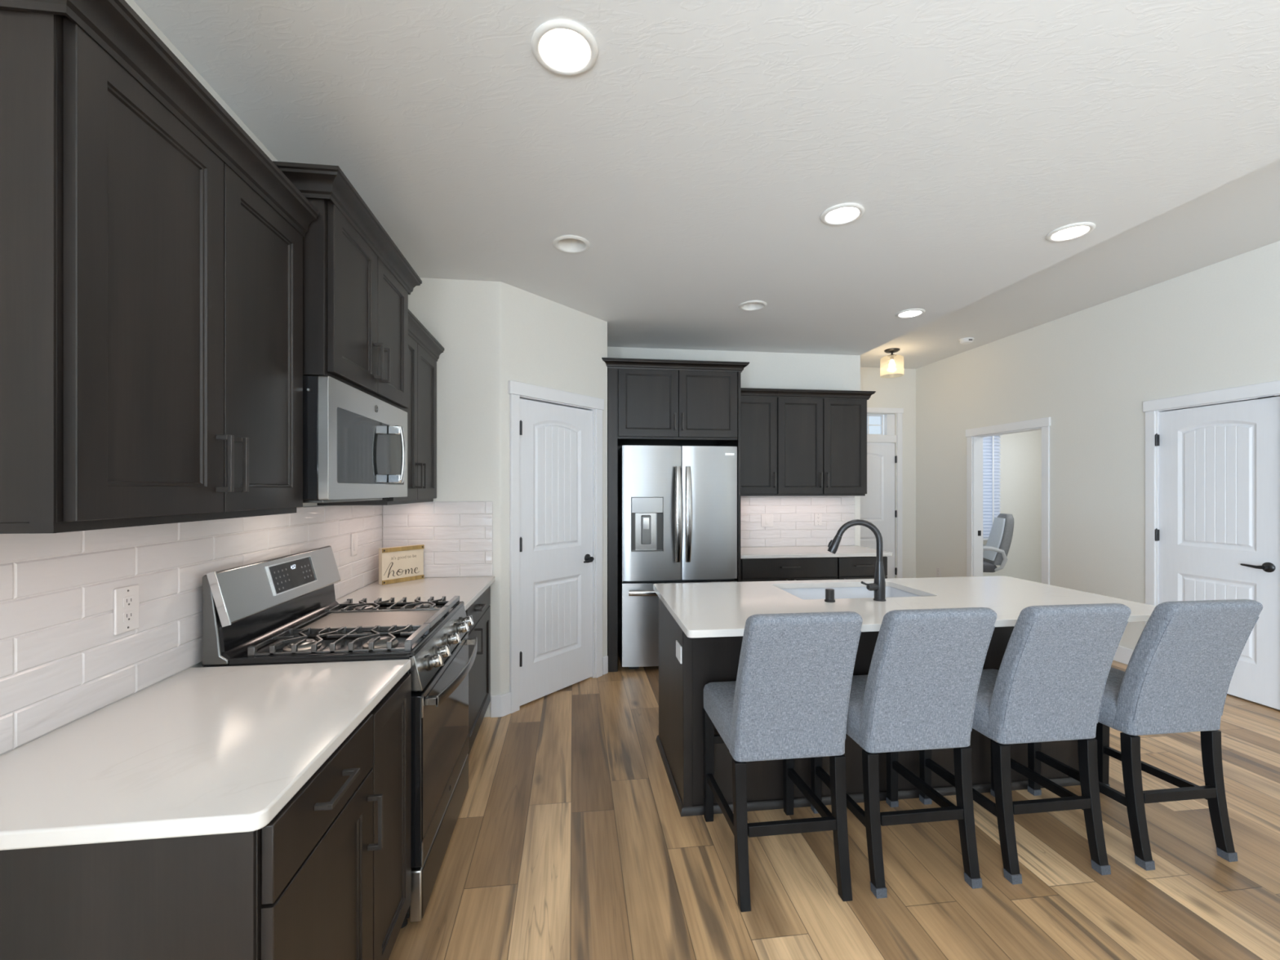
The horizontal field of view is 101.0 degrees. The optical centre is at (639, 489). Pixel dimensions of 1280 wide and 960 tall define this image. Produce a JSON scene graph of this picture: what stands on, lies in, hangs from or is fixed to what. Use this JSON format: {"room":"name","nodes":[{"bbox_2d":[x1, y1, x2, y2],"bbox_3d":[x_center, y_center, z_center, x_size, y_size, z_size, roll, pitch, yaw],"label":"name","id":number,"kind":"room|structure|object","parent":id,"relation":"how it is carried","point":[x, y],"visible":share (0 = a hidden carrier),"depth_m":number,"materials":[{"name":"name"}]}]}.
{"room":"kitchen","nodes":[
{"label":"kitchen","id":0,"kind":"room"},
{"bbox_2d":[124,0,316,667],"bbox_3d":[-1.269,0.059,0.313,0.100,2.742,8.940,0,0,-7],"label":"wall","id":1,"kind":"structure","parent":0,"point":[132,4],"depth_m":1.66,"materials":[{"name":"paint"}]},
{"bbox_2d":[0,0,319,533],"bbox_3d":[-1.145,-0.401,1.229,0.374,0.947,0.830,0,0,-7],"label":"upper cabinet","id":2,"kind":"object","parent":1,"relation":"attached to","point":[151,251],"visible":1,"depth_m":1.02,"materials":[{"name":"brown wood"}]},
{"bbox_2d":[0,505,382,755],"bbox_3d":[-1.382,0.309,1.644,0.009,0.470,3.208,0,0,-7],"label":"backsplash","id":3,"kind":"structure","parent":1,"relation":"attached to","point":[62,661],"depth_m":1.34,"materials":[{"name":"white tile"}]},
{"bbox_2d":[113,584,139,635],"bbox_3d":[-1.339,0.312,1.377,0.009,0.118,0.074,0,0,-7],"label":"wall outlet","id":4,"kind":"object","parent":3,"relation":"attached to","point":[126,599],"visible":1,"depth_m":1.37,"materials":[{"name":"white plastic"}]},
{"bbox_2d":[123,595,133,608],"bbox_3d":[-1.336,0.292,1.377,0.002,0.028,0.033,0,0,-7],"label":"socket","id":5,"kind":"object","parent":4,"relation":"attached to","point":[128,600],"depth_m":1.38,"materials":[{"name":"white plastic"}]},
{"bbox_2d":[123,610,133,622],"bbox_3d":[-1.336,0.332,1.377,0.002,0.028,0.033,0,0,-7],"label":"socket","id":6,"kind":"object","parent":4,"relation":"attached to","point":[128,615],"depth_m":1.38,"materials":[{"name":"white plastic"}]},
{"bbox_2d":[351,532,357,555],"bbox_3d":[-1.518,0.290,2.807,0.011,0.118,0.074,0,0,-7],"label":"light switch","id":7,"kind":"object","parent":3,"relation":"attached to","point":[353,535],"visible":1,"depth_m":2.79,"materials":[{"name":"white plastic"}]},
{"bbox_2d":[272,160,422,410],"bbox_3d":[-1.209,-0.680,2.045,0.451,0.634,0.905,0,0,-7],"label":"upper cabinet","id":8,"kind":"object","parent":1,"relation":"attached to","point":[357,283],"visible":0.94,"depth_m":1.82,"materials":[{"name":"brown wood"}]},
{"bbox_2d":[302,375,407,502],"bbox_3d":[-1.197,-0.159,2.043,0.455,0.403,0.802,0,0,-7],"label":"microwave","id":9,"kind":"object","parent":8,"relation":"attached to","point":[355,442],"visible":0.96,"depth_m":1.83,"materials":[{"name":"silver metal"}]},
{"bbox_2d":[316,309,444,505],"bbox_3d":[-1.350,-0.402,2.851,0.374,0.950,0.812,0,0,-7],"label":"upper cabinet","id":10,"kind":"object","parent":1,"relation":"attached to","point":[424,350],"visible":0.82,"depth_m":2.91,"materials":[{"name":"brown wood"}]},
{"bbox_2d":[382,277,496,717],"bbox_3d":[-1.252,0.059,3.329,0.690,2.742,0.100,0,0,-7],"label":"wall","id":11,"kind":"structure","parent":0,"point":[460,315],"depth_m":3.30,"materials":[{"name":"paint"}]},
{"bbox_2d":[382,501,493,577],"bbox_3d":[-1.251,0.309,3.274,0.656,0.470,0.009,0,0,-7],"label":"backsplash","id":12,"kind":"structure","parent":11,"relation":"attached to","point":[456,536],"depth_m":3.28,"materials":[{"name":"white tile"}]},
{"bbox_2d":[490,692,511,717],"bbox_3d":[-0.874,1.363,3.334,0.135,0.135,0.036,0,0,-31],"label":"baseboard","id":13,"kind":"structure","parent":11,"relation":"attached to","point":[500,705],"depth_m":3.31,"materials":[{"name":"paint"}]},
{"bbox_2d":[496,281,607,695],"bbox_3d":[-0.611,0.059,3.748,0.100,2.742,1.030,0,0,38],"label":"wall","id":14,"kind":"structure","parent":0,"point":[541,341],"depth_m":3.52,"materials":[{"name":"paint"}]},
{"bbox_2d":[508,380,604,713],"bbox_3d":[-0.606,0.407,3.750,0.095,2.046,0.731,0,0,38],"label":"door frame","id":15,"kind":"structure","parent":14,"relation":"attached to","point":[521,397],"depth_m":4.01,"materials":[{"name":"paint"}]},
{"bbox_2d":[520,398,594,706],"bbox_3d":[-0.566,0.410,3.712,0.103,2.015,0.718,0,0,38],"label":"door","id":16,"kind":"structure","parent":14,"relation":"in","point":[556,441],"depth_m":3.70,"materials":[{"name":"paint"}]},
{"bbox_2d":[602,655,608,675],"bbox_3d":[-0.270,1.363,4.093,0.014,0.135,0.053,0,0,38],"label":"baseboard","id":17,"kind":"structure","parent":14,"relation":"attached to","point":[605,660],"depth_m":4.08,"materials":[{"name":"paint"}]},
{"bbox_2d":[133,0,1279,355],"bbox_3d":[0.696,-1.496,0.511,4.050,0.367,9.040,0,0,-7],"label":"ceiling","id":18,"kind":"structure","parent":0,"point":[703,150],"depth_m":1.95,"materials":[{"name":"white paint"}]},
{"bbox_2d":[531,19,598,75],"bbox_3d":[-0.224,-1.337,1.569,0.198,0.071,0.198,0,0,-7],"label":"recessed light","id":19,"kind":"object","parent":18,"relation":"in","point":[565,47],"visible":0.87,"depth_m":1.60,"materials":[{"name":"beige plastic"}]},
{"bbox_2d":[552,235,590,253],"bbox_3d":[-0.366,-1.337,2.817,0.198,0.071,0.198,0,0,-7],"label":"recessed light","id":20,"kind":"object","parent":18,"relation":"in","point":[565,243],"visible":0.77,"depth_m":2.86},
{"bbox_2d":[738,300,767,311],"bbox_3d":[0.803,-1.337,3.756,0.198,0.071,0.198,0,0,-7],"label":"recessed light","id":21,"kind":"object","parent":18,"relation":"in","point":[752,305],"visible":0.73,"depth_m":3.80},
{"bbox_2d":[820,202,864,225],"bbox_3d":[0.963,-1.337,2.510,0.198,0.071,0.198,0,0,-7],"label":"recessed light","id":22,"kind":"object","parent":18,"relation":"in","point":[849,212],"visible":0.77,"depth_m":2.55,"materials":[{"name":"white plastic"}]},
{"bbox_2d":[895,308,924,318],"bbox_3d":[2.008,-1.337,3.920,0.198,0.071,0.198,0,0,-7],"label":"recessed light","id":23,"kind":"object","parent":18,"relation":"in","point":[911,313],"visible":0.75,"depth_m":3.96,"materials":[{"name":"white plastic"}]},
{"bbox_2d":[1045,222,1095,241],"bbox_3d":[2.190,-1.337,2.685,0.198,0.071,0.198,0,0,-7],"label":"recessed light","id":24,"kind":"object","parent":18,"relation":"in","point":[1073,231],"visible":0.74,"depth_m":2.71,"materials":[{"name":"beige plastic"}]},
{"bbox_2d":[607,346,860,546],"bbox_3d":[0.186,0.059,4.952,3.950,2.742,0.100,0,0,-7],"label":"wall","id":25,"kind":"structure","parent":0,"point":[765,370],"depth_m":5.05,"materials":[{"name":"paint"}]},
{"bbox_2d":[740,387,779,496],"bbox_3d":[0.980,-0.416,4.811,0.460,0.947,0.377,0,0,-7],"label":"upper cabinet","id":26,"kind":"object","parent":25,"relation":"attached to","point":[758,406],"visible":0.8,"depth_m":4.68,"materials":[{"name":"brown wood"}]},
{"bbox_2d":[740,495,854,546],"bbox_3d":[1.411,0.293,5.052,1.372,0.502,0.009,0,0,-7],"label":"backsplash","id":27,"kind":"structure","parent":25,"relation":"attached to","point":[793,517],"depth_m":5.06,"materials":[{"name":"white tile"}]},
{"bbox_2d":[760,514,773,526],"bbox_3d":[1.211,0.295,5.016,0.118,0.118,0.011,0,0,-7],"label":"light switch","id":28,"kind":"object","parent":27,"relation":"attached to","point":[766,520],"visible":1,"depth_m":5.01,"materials":[{"name":"white plastic"}]},
{"bbox_2d":[814,513,822,525],"bbox_3d":[1.717,0.288,5.081,0.074,0.118,0.009,0,0,-7],"label":"wall outlet","id":29,"kind":"object","parent":27,"relation":"attached to","point":[818,517],"visible":1,"depth_m":5.08,"materials":[{"name":"white plastic"}]},
{"bbox_2d":[776,388,875,496],"bbox_3d":[1.658,-0.416,4.897,0.905,0.947,0.377,0,0,-7],"label":"upper cabinet","id":30,"kind":"object","parent":25,"relation":"attached to","point":[822,434],"visible":0.98,"depth_m":4.75,"materials":[{"name":"brown wood"}]},
{"bbox_2d":[388,653,1279,959],"bbox_3d":[1.512,1.470,1.436,5.900,0.080,10.670,0,0,-7],"label":"floor","id":31,"kind":"structure","parent":0,"point":[571,839],"depth_m":1.99,"materials":[{"name":"brown wood"}]},
{"bbox_2d":[0,714,382,959],"bbox_3d":[-0.954,1.003,1.095,0.661,0.854,0.477,0,0,-7],"label":"base cabinet","id":32,"kind":"object","parent":31,"relation":"on","point":[299,886],"visible":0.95,"depth_m":0.89,"materials":[{"name":"brown wood"}]},
{"bbox_2d":[0,659,410,850],"bbox_3d":[-1.008,0.560,1.251,0.651,0.030,0.818,0,0,-7],"label":"countertop","id":33,"kind":"structure","parent":32,"relation":"on","point":[204,750],"depth_m":1.09,"materials":[{"name":"white stone"}]},
{"bbox_2d":[202,545,477,928],"bbox_3d":[-1.038,0.841,2.054,0.730,1.178,0.788,0,0,-7],"label":"range","id":34,"kind":"object","parent":31,"relation":"on","point":[284,610],"visible":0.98,"depth_m":1.86,"materials":[{"name":"silver metal"}]},
{"bbox_2d":[227,600,464,665],"bbox_3d":[-1.051,0.533,2.055,0.554,0.022,0.782,0,0,-7],"label":"cooktop","id":35,"kind":"object","parent":34,"relation":"in","point":[283,654],"depth_m":1.85,"materials":[{"name":"black metal"}]},
{"bbox_2d":[368,673,411,959],"bbox_3d":[-1.022,1.003,1.492,0.626,0.854,0.327,0,0,-7],"label":"base cabinet","id":36,"kind":"object","parent":31,"relation":"on","point":[392,717],"visible":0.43,"depth_m":1.53,"materials":[{"name":"brown wood"}]},
{"bbox_2d":[465,585,490,755],"bbox_3d":[-1.177,1.003,2.861,0.661,0.854,0.836,0,0,-7],"label":"base cabinet","id":37,"kind":"object","parent":31,"relation":"on","point":[479,674],"visible":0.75,"depth_m":2.94,"materials":[{"name":"brown wood"}]},
{"bbox_2d":[335,576,495,610],"bbox_3d":[-1.196,0.560,2.860,0.681,0.030,0.843,0,0,-7],"label":"countertop","id":38,"kind":"structure","parent":37,"relation":"on","point":[468,589],"depth_m":2.87,"materials":[{"name":"white stone"}]},
{"bbox_2d":[378,544,424,585],"bbox_3d":[-1.411,0.441,3.130,0.044,0.207,0.264,0,0,35],"label":"sign","id":39,"kind":"object","parent":38,"relation":"on","point":[397,564],"visible":1,"depth_m":3.11,"materials":[{"name":"brown wood"}]},
{"bbox_2d":[601,357,749,671],"bbox_3d":[0.243,0.205,4.523,1.182,2.450,0.764,0,0,-7],"label":"tall cabinet","id":40,"kind":"object","parent":31,"relation":"on","point":[651,402],"visible":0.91,"depth_m":4.19,"materials":[{"name":"brown wood"}]},
{"bbox_2d":[617,445,737,669],"bbox_3d":[0.282,0.542,4.479,0.926,1.775,0.783,0,0,-7],"label":"refrigerator","id":41,"kind":"object","parent":31,"relation":"on","point":[677,504],"visible":0.81,"depth_m":4.15,"materials":[{"name":"metal"}]},
{"bbox_2d":[702,611,862,911],"bbox_3d":[0.513,0.920,2.027,0.412,1.020,0.626,0,0,-7],"label":"bar stool","id":42,"kind":"object","parent":31,"relation":"on","point":[788,700],"visible":1,"depth_m":1.83,"materials":[{"name":"grey fabric"}]},
{"bbox_2d":[740,557,837,582],"bbox_3d":[1.216,1.003,4.718,0.904,0.854,0.600,0,0,-7],"label":"base cabinet","id":43,"kind":"object","parent":31,"relation":"on","point":[795,568],"visible":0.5,"depth_m":4.46,"materials":[{"name":"brown wood"}]},
{"bbox_2d":[740,545,893,559],"bbox_3d":[1.462,0.560,4.758,1.402,0.030,0.604,0,0,-7],"label":"countertop","id":44,"kind":"structure","parent":43,"relation":"on","point":[786,552],"depth_m":4.59,"materials":[{"name":"white stone"}]},
{"bbox_2d":[837,556,887,579],"bbox_3d":[1.891,1.003,4.803,0.454,0.854,0.600,0,0,-7],"label":"base cabinet","id":45,"kind":"object","parent":31,"relation":"on","point":[848,567],"visible":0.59,"depth_m":4.53,"materials":[{"name":"brown wood"}]},
{"bbox_2d":[656,597,1095,816],"bbox_3d":[1.181,1.003,2.785,2.109,0.854,0.700,0,0,-7],"label":"kitchen island","id":46,"kind":"object","parent":31,"relation":"on","point":[704,660],"visible":0.36,"depth_m":2.43,"materials":[{"name":"brown wood"}]},
{"bbox_2d":[675,640,681,663],"bbox_3d":[0.178,0.741,2.410,0.007,0.078,0.113,0,0,-7],"label":"wall outlet","id":47,"kind":"object","parent":46,"relation":"attached to","point":[678,647],"visible":1,"depth_m":2.40,"materials":[{"name":"white plastic"}]},
{"bbox_2d":[653,575,1155,638],"bbox_3d":[1.248,0.560,2.688,2.270,0.030,1.020,0,0,-7],"label":"island countertop","id":48,"kind":"structure","parent":46,"relation":"on","point":[713,609],"depth_m":2.59,"materials":[{"name":"white stone"}]},
{"bbox_2d":[824,588,835,602],"bbox_3d":[0.924,0.515,2.568,0.050,0.060,0.050,0,0,-7],"label":"air gap","id":49,"kind":"object","parent":48,"relation":"on","point":[829,593],"visible":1,"depth_m":2.55,"materials":[{"name":"black metal"}]},
{"bbox_2d":[781,586,921,599],"bbox_3d":[1.144,0.675,2.876,0.774,0.198,0.484,0,0,-7],"label":"sink","id":50,"kind":"object","parent":48,"relation":"in","point":[842,592],"visible":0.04,"depth_m":3.09,"materials":[{"name":"silver metal"}]},
{"bbox_2d":[827,519,885,601],"bbox_3d":[1.071,0.346,2.600,0.275,0.397,0.082,0,0,7],"label":"faucet","id":51,"kind":"object","parent":48,"relation":"on","point":[878,586],"visible":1,"depth_m":2.59,"materials":[{"name":"black metal"}]},
{"bbox_2d":[810,607,996,898],"bbox_3d":[1.001,0.920,2.089,0.412,1.020,0.626,0,0,-7],"label":"bar stool","id":52,"kind":"object","parent":31,"relation":"on","point":[919,690],"visible":0.91,"depth_m":1.89,"materials":[{"name":"fabric"}]},
{"bbox_2d":[919,603,1131,884],"bbox_3d":[1.522,0.920,2.155,0.412,1.020,0.626,0,0,-7],"label":"bar stool","id":53,"kind":"object","parent":31,"relation":"on","point":[1049,683],"visible":0.94,"depth_m":1.96,"materials":[{"name":"fabric"}]},
{"bbox_2d":[1027,599,1262,871],"bbox_3d":[2.072,0.920,2.224,0.412,1.020,0.626,0,0,-7],"label":"bar stool","id":54,"kind":"object","parent":31,"relation":"on","point":[1178,674],"visible":0.87,"depth_m":2.03,"materials":[{"name":"fabric"}]},
{"bbox_2d":[860,367,1041,582],"bbox_3d":[3.737,-0.085,7.044,3.820,3.029,0.100,0,0,-7],"label":"wall","id":55,"kind":"structure","parent":0,"point":[1020,453],"depth_m":7.15,"materials":[{"name":"paint"}]},
{"bbox_2d":[866,414,883,435],"bbox_3d":[2.848,-0.859,6.997,0.800,0.282,0.030,0,0,-7],"label":"window","id":56,"kind":"structure","parent":55,"relation":"in","point":[868,415],"depth_m":7.03,"materials":[{"name":"paint"}]},
{"bbox_2d":[860,443,897,578],"bbox_3d":[2.925,0.404,6.887,0.906,2.028,0.098,0,0,-7],"label":"door","id":57,"kind":"structure","parent":55,"relation":"in","point":[877,505],"depth_m":6.93,"materials":[{"name":"paint"}]},
{"bbox_2d":[866,435,896,442],"bbox_3d":[2.919,-0.667,6.884,0.905,0.089,0.012,0,0,-7],"label":"trim","id":58,"kind":"structure","parent":55,"relation":"attached to","point":[876,438],"depth_m":6.91,"materials":[{"name":"paint"}]},
{"bbox_2d":[866,407,903,577],"bbox_3d":[2.921,0.180,6.878,1.095,2.500,0.024,0,0,-7],"label":"trim","id":59,"kind":"structure","parent":55,"relation":"attached to","point":[899,411],"depth_m":6.93,"materials":[{"name":"paint"}]},
{"bbox_2d":[884,413,894,435],"bbox_3d":[3.308,-0.859,6.995,0.108,0.279,0.070,0,0,-7],"label":"trim","id":60,"kind":"structure","parent":55,"relation":"attached to","point":[889,419],"depth_m":6.96,"materials":[{"name":"paint"}]},
{"bbox_2d":[982,438,992,537],"bbox_3d":[4.458,-0.040,7.200,0.746,1.439,0.060,0,0,-7],"label":"window","id":61,"kind":"structure","parent":55,"relation":"in","point":[986,438],"depth_m":7.22,"materials":[{"name":"glass"}]},
{"bbox_2d":[982,434,1003,540],"bbox_3d":[4.476,-0.058,7.056,0.790,1.465,0.059,0,0,-7],"label":"window blind","id":62,"kind":"object","parent":61,"relation":"attached to","point":[991,477],"visible":0.23,"depth_m":7.08,"materials":[{"name":"white plastic"}]},
{"bbox_2d":[860,158,1279,368],"bbox_3d":[3.522,-1.640,1.690,1.849,0.080,10.670,0,0,-7],"label":"ceiling","id":63,"kind":"structure","parent":0,"point":[1241,215],"depth_m":3.78,"materials":[{"name":"white paint"}]},
{"bbox_2d":[884,347,899,368],"bbox_3d":[2.886,-1.451,6.039,0.250,0.298,0.250,0,0,-7],"label":"lamp","id":64,"kind":"object","parent":63,"relation":"attached to","point":[891,364],"visible":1,"depth_m":6.01,"materials":[{"name":"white glass"}]},
{"bbox_2d":[958,337,973,344],"bbox_3d":[3.472,-1.578,5.610,0.140,0.044,0.140,0,0,-7],"label":"smoke detector","id":65,"kind":"object","parent":63,"relation":"attached to","point":[969,340],"visible":1,"depth_m":5.57,"materials":[{"name":"white plastic"}]},
{"bbox_2d":[915,240,1279,649],"bbox_3d":[4.369,-0.085,1.796,0.120,3.029,10.469,0,0,-7],"label":"wall","id":66,"kind":"structure","parent":0,"point":[1091,371],"depth_m":4.54,"materials":[{"name":"paint"}]},
{"bbox_2d":[936,567,940,577],"bbox_3d":[3.704,1.030,6.546,0.009,0.118,0.074,0,0,-7],"label":"wall outlet","id":67,"kind":"object","parent":66,"relation":"attached to","point":[938,570],"visible":0.94,"depth_m":6.54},
{"bbox_2d":[973,426,1041,576],"bbox_3d":[3.895,0.413,5.548,0.120,2.034,0.904,0,0,-7],"label":"door frame","id":68,"kind":"structure","parent":66,"relation":"attached to","point":[977,440],"depth_m":5.99,"materials":[{"name":"paint"}]},
{"bbox_2d":[965,417,1050,584],"bbox_3d":[3.824,0.370,5.538,0.024,2.119,1.073,0,0,-7],"label":"trim","id":69,"kind":"structure","parent":66,"relation":"attached to","point":[1045,423],"depth_m":5.20,"materials":[{"name":"paint"}]},
{"bbox_2d":[1113,645,1133,664],"bbox_3d":[4.301,1.363,1.798,0.014,0.135,10.390,0,0,-7],"label":"baseboard","id":70,"kind":"structure","parent":66,"relation":"attached to","point":[1122,655],"depth_m":4.34,"materials":[{"name":"paint"}]},
{"bbox_2d":[1142,380,1279,624],"bbox_3d":[4.118,0.407,3.743,0.110,2.046,0.735,0,0,-7],"label":"door frame","id":71,"kind":"structure","parent":66,"relation":"attached to","point":[1277,395],"depth_m":4.09,"materials":[{"name":"paint"}]},
{"bbox_2d":[1155,395,1279,710],"bbox_3d":[4.059,0.405,3.741,0.098,2.026,0.722,0,0,-7],"label":"door","id":72,"kind":"structure","parent":66,"relation":"in","point":[1218,535],"depth_m":3.65,"materials":[{"name":"paint"}]},
{"bbox_3d":[4.859,1.470,5.941,1.870,0.080,2.570,0,0,-7],"label":"floor","id":73,"kind":"structure","parent":0,"visible":0},
{"bbox_2d":[982,513,1013,572],"bbox_3d":[4.232,0.864,6.577,0.648,1.129,0.581,0,0,15],"label":"office chair","id":74,"kind":"object","parent":73,"relation":"on","point":[996,550],"visible":0.51,"depth_m":6.36,"materials":[{"name":"grey plastic"}]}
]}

